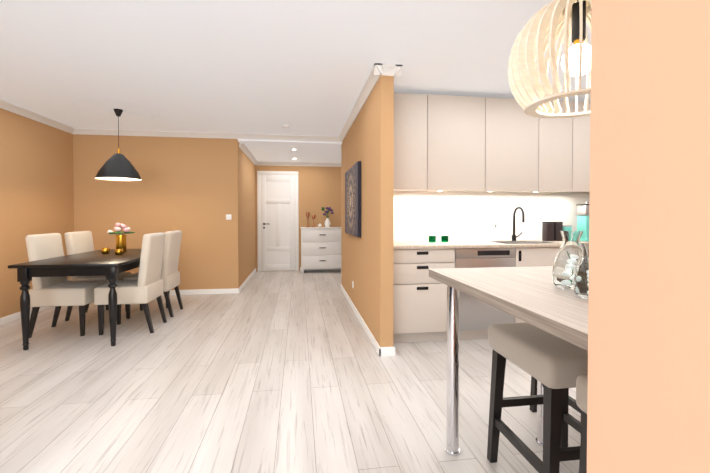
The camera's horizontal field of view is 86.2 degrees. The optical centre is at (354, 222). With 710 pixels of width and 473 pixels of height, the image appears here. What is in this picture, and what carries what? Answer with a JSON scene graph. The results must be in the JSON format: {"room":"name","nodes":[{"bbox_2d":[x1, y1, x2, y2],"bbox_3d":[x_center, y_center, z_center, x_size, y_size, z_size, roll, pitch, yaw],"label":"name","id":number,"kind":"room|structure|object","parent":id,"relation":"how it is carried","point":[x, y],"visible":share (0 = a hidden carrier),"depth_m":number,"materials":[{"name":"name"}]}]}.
{"room":"dining room","nodes":[
{"label":"dining room","id":0,"kind":"room"},
{"bbox_2d":[0,108,73,317],"bbox_3d":[-3.507,-0.059,1.636,0.120,2.400,7.830,0,1,-8],"label":"wall","id":1,"kind":"structure","parent":0,"point":[36,180],"depth_m":4.48,"materials":[{"name":"brown paint"}]},
{"bbox_2d":[0,307,48,324],"bbox_3d":[-3.432,1.105,1.606,0.014,0.072,7.710,0,1,-8],"label":"baseboard","id":2,"kind":"structure","parent":1,"relation":"attached to","point":[12,317],"depth_m":4.22,"materials":[{"name":"white wood"}]},
{"bbox_2d":[0,99,74,133],"bbox_3d":[-3.409,-1.221,1.570,0.060,0.075,7.710,0,1,-8],"label":"crown molding","id":3,"kind":"structure","parent":1,"relation":"attached to","point":[5,105],"depth_m":4.56,"materials":[{"name":"white paint"}]},
{"bbox_2d":[73,134,239,289],"bbox_3d":[-2.891,-0.127,5.622,2.260,2.400,0.120,0,1,-8],"label":"wall","id":4,"kind":"structure","parent":0,"point":[188,188],"depth_m":5.59,"materials":[{"name":"brown paint"}]},
{"bbox_2d":[162,288,237,294],"bbox_3d":[-2.872,1.038,5.577,2.220,0.072,0.014,0,1,-8],"label":"baseboard","id":5,"kind":"structure","parent":4,"relation":"attached to","point":[233,290],"depth_m":5.66,"materials":[{"name":"white wood"}]},
{"bbox_2d":[75,128,337,141],"bbox_3d":[-2.067,-1.289,5.633,3.780,0.075,0.060,0,1,-8],"label":"crown molding","id":6,"kind":"structure","parent":4,"relation":"attached to","point":[82,131],"depth_m":5.60,"materials":[{"name":"white paint"}]},
{"bbox_2d":[226,214,231,219],"bbox_3d":[-1.897,-0.078,5.702,0.080,0.080,0.013,0,1,-8],"label":"light switch","id":7,"kind":"object","parent":4,"relation":"attached to","point":[228,216],"visible":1,"depth_m":5.70,"materials":[{"name":"white plastic"}]},
{"bbox_2d":[239,148,254,285],"bbox_3d":[-2.006,-0.149,6.950,0.120,2.400,2.250,0,1,-8],"label":"wall","id":8,"kind":"structure","parent":0,"point":[247,211],"depth_m":6.64,"materials":[{"name":"brown paint"}]},
{"bbox_2d":[238,268,255,292],"bbox_3d":[-1.921,1.017,6.854,0.014,0.072,2.264,0,1,-8],"label":"baseboard","id":9,"kind":"structure","parent":8,"relation":"attached to","point":[245,282],"depth_m":6.52,"materials":[{"name":"white wood"}]},
{"bbox_2d":[239,142,257,164],"bbox_3d":[-1.901,-1.210,6.842,0.060,0.075,2.040,0,1,-8],"label":"crown molding","id":10,"kind":"structure","parent":8,"relation":"attached to","point":[242,146],"depth_m":6.60,"materials":[{"name":"white"}]},
{"bbox_2d":[238,139,341,162],"bbox_3d":[-0.447,-1.301,7.090,3.010,0.099,2.350,0,1,-8],"label":"ceiling","id":11,"kind":"structure","parent":0,"point":[282,151],"depth_m":6.57,"materials":[{"name":"white paint"}]},
{"bbox_2d":[0,270,580,472],"bbox_3d":[-0.039,1.162,3.365,7.700,0.100,10.200,0,1,-8],"label":"floor","id":12,"kind":"structure","parent":0,"point":[277,372],"depth_m":2.50,"materials":[{"name":"white wood"}]},
{"bbox_2d":[25,233,106,337],"bbox_3d":[-2.901,0.609,3.844,0.529,0.989,0.460,0,1,-8],"label":"dining chair","id":13,"kind":"object","parent":12,"relation":"on","point":[57,292],"visible":0.9,"depth_m":3.66,"materials":[{"name":"beige fabric"}]},
{"bbox_2d":[8,249,169,349],"bbox_3d":[-2.627,0.725,4.058,0.865,0.750,1.580,0,1,-8],"label":"dining table","id":14,"kind":"object","parent":12,"relation":"on","point":[111,265],"visible":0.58,"depth_m":3.37,"materials":[{"name":"black paint"}]},
{"bbox_2d":[101,248,109,253],"bbox_3d":[-2.746,0.314,4.175,0.080,0.065,0.080,0,1,-8],"label":"tealight","id":15,"kind":"object","parent":14,"relation":"on","point":[105,250],"visible":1,"depth_m":4.14,"materials":[{"name":"gold metal"}]},
{"bbox_2d":[115,249,122,254],"bbox_3d":[-2.528,0.316,4.066,0.080,0.065,0.080,0,1,-8],"label":"tealight","id":16,"kind":"object","parent":14,"relation":"on","point":[118,251],"visible":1,"depth_m":4.03,"materials":[{"name":"gold metal"}]},
{"bbox_2d":[107,223,134,252],"bbox_3d":[-2.672,0.174,4.332,0.272,0.340,0.253,0,1,-8],"label":"vase","id":17,"kind":"object","parent":14,"relation":"on","point":[120,241],"visible":0.94,"depth_m":4.28,"materials":[{"name":"gold metal"}]},
{"bbox_2d":[64,231,131,320],"bbox_3d":[-2.988,0.599,4.438,0.529,0.989,0.460,0,1,-8],"label":"dining chair","id":18,"kind":"object","parent":12,"relation":"on","point":[78,242],"visible":0.19,"depth_m":4.27,"materials":[{"name":"beige fabric"}]},
{"bbox_2d":[94,232,166,334],"bbox_3d":[-2.302,0.608,3.932,0.529,0.989,0.460,0,1,-8],"label":"dining chair","id":19,"kind":"object","parent":12,"relation":"on","point":[145,288],"visible":0.94,"depth_m":3.76,"materials":[{"name":"beige fabric"}]},
{"bbox_2d":[123,230,182,318],"bbox_3d":[-2.390,0.598,4.526,0.529,0.989,0.460,0,1,-8],"label":"dining chair","id":20,"kind":"object","parent":12,"relation":"on","point":[170,275],"visible":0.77,"depth_m":4.40,"materials":[{"name":"beige fabric"}]},
{"bbox_2d":[300,227,340,272],"bbox_3d":[-0.688,0.570,7.936,0.894,0.930,0.428,0,1,-8],"label":"dresser","id":21,"kind":"object","parent":12,"relation":"on","point":[320,247],"visible":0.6,"depth_m":7.74,"materials":[{"name":"white wood"}]},
{"bbox_2d":[306,212,309,226],"bbox_3d":[-0.982,-0.051,7.896,0.084,0.310,0.084,0,1,-8],"label":"candle holder","id":22,"kind":"object","parent":21,"relation":"on","point":[307,215],"visible":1,"depth_m":7.88,"materials":[{"name":"gold metal"}]},
{"bbox_2d":[321,207,333,226],"bbox_3d":[-0.574,-0.109,7.950,0.263,0.424,0.184,0,1,-8],"label":"vase","id":23,"kind":"object","parent":21,"relation":"on","point":[327,223],"visible":1,"depth_m":7.92,"materials":[{"name":"white ceramic"}]},
{"bbox_2d":[393,247,456,342],"bbox_3d":[0.564,0.670,3.737,0.636,0.871,0.576,0,1,-8],"label":"base cabinet","id":24,"kind":"object","parent":12,"relation":"on","point":[419,304],"depth_m":3.45,"materials":[{"name":"beige wood"}]},
{"bbox_2d":[393,239,588,250],"bbox_3d":[1.889,0.217,3.915,3.312,0.030,0.596,0,1,-8],"label":"countertop","id":25,"kind":"structure","parent":24,"relation":"on","point":[397,245],"depth_m":3.59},
{"bbox_2d":[429,236,435,242],"bbox_3d":[0.779,0.170,3.833,0.072,0.065,0.072,0,1,-8],"label":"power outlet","id":26,"kind":"object","parent":25,"relation":"on","point":[432,239],"visible":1,"depth_m":3.80,"materials":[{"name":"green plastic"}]},
{"bbox_2d":[441,236,448,241],"bbox_3d":[0.913,0.170,3.853,0.072,0.065,0.072,0,1,-8],"label":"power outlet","id":27,"kind":"object","parent":25,"relation":"on","point":[444,238],"visible":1,"depth_m":3.82,"materials":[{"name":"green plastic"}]},
{"bbox_2d":[492,224,497,240],"bbox_3d":[1.518,0.111,4.098,0.060,0.174,0.070,0,1,-8],"label":"soap bottle","id":28,"kind":"object","parent":25,"relation":"on","point":[495,234],"visible":1,"depth_m":4.08,"materials":[{"name":"white plastic"}]},
{"bbox_2d":[542,222,554,240],"bbox_3d":[2.069,0.096,4.065,0.088,0.205,0.089,0,1,-8],"label":"canister","id":29,"kind":"object","parent":25,"relation":"on","point":[547,231],"visible":0.98,"depth_m":4.03,"materials":[{"name":"grey"}]},
{"bbox_2d":[554,222,562,240],"bbox_3d":[2.168,0.096,4.079,0.088,0.205,0.089,0,1,-8],"label":"canister","id":30,"kind":"object","parent":25,"relation":"on","point":[558,227],"visible":0.54,"depth_m":4.04,"materials":[{"name":"grey metal"}]},
{"bbox_2d":[563,225,571,230],"bbox_3d":[2.272,0.116,4.095,0.088,0.165,0.089,0,1,-8],"label":"canister","id":31,"kind":"object","parent":25,"relation":"on","point":[567,227],"visible":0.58,"depth_m":4.05,"materials":[{"name":"teal glass"}]},
{"bbox_2d":[576,202,589,241],"bbox_3d":[2.563,-0.009,4.039,0.330,0.416,0.207,0,1,-8],"label":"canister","id":32,"kind":"object","parent":25,"relation":"on","point":[583,217],"visible":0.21,"depth_m":4.00,"materials":[{"name":"teal glass"}]},
{"bbox_2d":[457,247,516,339],"bbox_3d":[1.176,0.669,3.827,0.600,0.871,0.576,0,1,-8],"label":"dishwasher","id":33,"kind":"object","parent":12,"relation":"on","point":[476,316],"depth_m":3.54,"materials":[{"name":"beige"}]},
{"bbox_2d":[429,266,587,455],"bbox_3d":[0.814,0.697,1.276,0.680,0.900,1.426,0,1,-8],"label":"bar table","id":34,"kind":"object","parent":12,"relation":"on","point":[536,297],"visible":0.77,"depth_m":1.51,"materials":[{"name":"grey wood"}]},
{"bbox_2d":[552,231,582,289],"bbox_3d":[0.803,0.138,1.410,0.125,0.211,0.125,0,1,-8],"label":"glass carafe","id":35,"kind":"object","parent":34,"relation":"on","point":[569,255],"visible":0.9,"depth_m":1.38,"materials":[{"name":"clear glass"}]},
{"bbox_2d":[573,243,588,298],"bbox_3d":[0.777,0.158,1.244,0.105,0.177,0.105,0,1,-8],"label":"glass carafe","id":36,"kind":"object","parent":34,"relation":"on","point":[581,283],"visible":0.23,"depth_m":1.23,"materials":[{"name":"clear glass"}]},
{"bbox_2d":[487,322,587,472],"bbox_3d":[0.868,0.813,1.628,0.410,0.655,0.470,0,1,-8],"label":"bar stool","id":37,"kind":"object","parent":12,"relation":"on","point":[556,366],"visible":0.58,"depth_m":1.53,"materials":[{"name":"beige fabric"}]},
{"bbox_2d":[517,247,559,322],"bbox_3d":[1.784,0.667,3.917,0.630,0.871,0.576,0,1,-8],"label":"base cabinet","id":38,"kind":"object","parent":12,"relation":"on","point":[526,256],"depth_m":3.61,"materials":[{"name":"beige wood"}]},
{"bbox_2d":[529,376,582,422],"bbox_3d":[1.309,0.663,2.090,0.457,0.940,0.470,0,1,-8],"label":"bar stool","id":39,"kind":"object","parent":12,"relation":"on","point":[572,403],"visible":0.02,"depth_m":2.25,"materials":[{"name":"black"}]},
{"bbox_2d":[576,374,587,472],"bbox_3d":[0.953,0.823,1.054,0.410,0.655,0.470,0,1,-8],"label":"bar stool","id":40,"kind":"object","parent":12,"relation":"on","point":[581,389],"visible":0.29,"depth_m":1.22,"materials":[{"name":"beige fabric"}]},
{"bbox_2d":[0,0,590,135],"bbox_3d":[-0.039,-1.338,3.323,7.700,0.100,10.200,0,1,-8],"label":"ceiling","id":41,"kind":"structure","parent":0,"point":[302,67],"depth_m":2.95,"materials":[{"name":"white paint"}]},
{"bbox_2d":[95,109,141,180],"bbox_3d":[-2.745,-0.903,4.408,0.470,0.804,0.470,0,1,-8],"label":"pendant lamp","id":42,"kind":"object","parent":41,"relation":"hanging from","point":[117,166],"visible":1,"depth_m":4.32,"materials":[{"name":"black metal"}]},
{"bbox_2d":[508,0,591,117],"bbox_3d":[0.799,-0.835,1.352,0.470,0.835,0.469,0,1,-8],"label":"light","id":43,"kind":"object","parent":41,"relation":"hanging from","point":[545,26],"visible":0.65,"depth_m":1.32,"materials":[{"name":"brown wood"}]},
{"bbox_2d":[255,165,340,270],"bbox_3d":[-0.613,-0.171,8.232,3.010,2.400,0.120,0,1,-8],"label":"wall","id":44,"kind":"structure","parent":0,"point":[319,188],"depth_m":8.13,"materials":[{"name":"brown paint"}]},
{"bbox_2d":[257,171,298,271],"bbox_3d":[-1.619,-0.021,7.985,0.855,2.110,0.076,0,1,-8],"label":"door","id":45,"kind":"structure","parent":44,"relation":"in","point":[277,220],"depth_m":8.01,"materials":[{"name":"white wood"}]},
{"bbox_2d":[258,161,340,166],"bbox_3d":[-0.599,-1.231,8.125,3.010,0.075,0.060,0,1,-8],"label":"crown molding","id":46,"kind":"structure","parent":44,"relation":"attached to","point":[259,162],"depth_m":8.03,"materials":[{"name":"white wood"}]},
{"bbox_2d":[300,267,338,270],"bbox_3d":[-0.687,0.994,8.173,0.980,0.072,0.014,0,1,-8],"label":"baseboard","id":47,"kind":"structure","parent":44,"relation":"attached to","point":[300,267],"depth_m":8.15,"materials":[{"name":"white wood"}]},
{"bbox_2d":[341,105,363,319],"bbox_3d":[1.693,-0.121,5.277,3.550,2.400,2.120,0,1,-8],"label":"wall","id":48,"kind":"structure","parent":0,"point":[352,246],"depth_m":4.70,"materials":[{"name":"brown paint"}]},
{"bbox_2d":[345,161,360,236],"bbox_3d":[-0.036,-0.258,4.676,0.038,0.824,1.160,0,1,-8],"label":"picture","id":49,"kind":"object","parent":48,"relation":"attached to","point":[353,200],"visible":1,"depth_m":4.42,"materials":[{"name":"black"}]},
{"bbox_2d":[364,76,393,346],"bbox_3d":[0.206,-0.092,3.567,0.110,2.400,0.830,0,1,-8],"label":"wall","id":50,"kind":"structure","parent":0,"point":[378,194],"depth_m":3.19,"materials":[{"name":"brown paint"}]},
{"bbox_2d":[338,63,383,141],"bbox_3d":[-0.015,-1.270,4.470,0.060,0.075,2.840,0,1,-8],"label":"crown molding","id":51,"kind":"structure","parent":50,"relation":"attached to","point":[378,70],"depth_m":3.76,"materials":[{"name":"white"}]},
{"bbox_2d":[341,284,381,355],"bbox_3d":[-0.009,1.054,4.626,0.014,0.072,2.978,0,1,-8],"label":"baseboard","id":52,"kind":"structure","parent":50,"relation":"attached to","point":[375,344],"depth_m":3.86,"materials":[{"name":"white wood"}]},
{"bbox_2d":[384,64,402,77],"bbox_3d":[0.313,-1.251,3.336,0.080,0.075,0.500,0,1,-8],"label":"crown molding","id":53,"kind":"structure","parent":50,"relation":"attached to","point":[394,70],"depth_m":3.11,"materials":[{"name":"white paint"}]},
{"bbox_2d":[393,191,589,240],"bbox_3d":[1.844,-0.103,4.218,3.320,2.400,0.020,0,1,-8],"label":"wall","id":54,"kind":"structure","parent":0,"point":[453,216],"depth_m":4.13,"materials":[{"name":"white paint"}]},
{"bbox_2d":[394,93,429,190],"bbox_3d":[0.457,-0.786,3.823,0.456,0.920,0.325,0,1,-8],"label":"upper cabinet","id":55,"kind":"object","parent":54,"relation":"attached to","point":[411,111],"depth_m":3.67,"materials":[{"name":"beige wood"}]},
{"bbox_2d":[426,94,485,191],"bbox_3d":[0.979,-0.787,3.900,0.600,0.920,0.325,0,1,-8],"label":"upper cabinet","id":56,"kind":"object","parent":54,"relation":"attached to","point":[448,143],"depth_m":3.74,"materials":[{"name":"beige wood"}]},
{"bbox_2d":[486,97,541,191],"bbox_3d":[1.563,-0.789,3.986,0.580,0.920,0.325,0,1,-8],"label":"upper cabinet","id":57,"kind":"object","parent":54,"relation":"attached to","point":[513,137],"depth_m":3.82,"materials":[{"name":"beige wood"}]},
{"bbox_2d":[542,101,573,192],"bbox_3d":[2.038,-0.790,4.056,0.380,0.920,0.325,0,1,-8],"label":"upper cabinet","id":58,"kind":"object","parent":54,"relation":"attached to","point":[557,133],"depth_m":3.90,"materials":[{"name":"beige wood"}]},
{"bbox_2d":[570,101,590,192],"bbox_3d":[2.488,-0.791,4.121,0.530,0.920,0.328,0,1,-8],"label":"upper cabinet","id":59,"kind":"object","parent":54,"relation":"attached to","point":[581,183],"depth_m":3.94,"materials":[{"name":"beige wood"}]},
{"bbox_2d":[587,0,709,472],"bbox_3d":[2.212,-0.043,0.654,3.870,2.400,0.180,0,1,-8],"label":"wall","id":60,"kind":"structure","parent":0,"point":[648,403],"depth_m":0.38,"materials":[{"name":"brown paint"}]}
]}

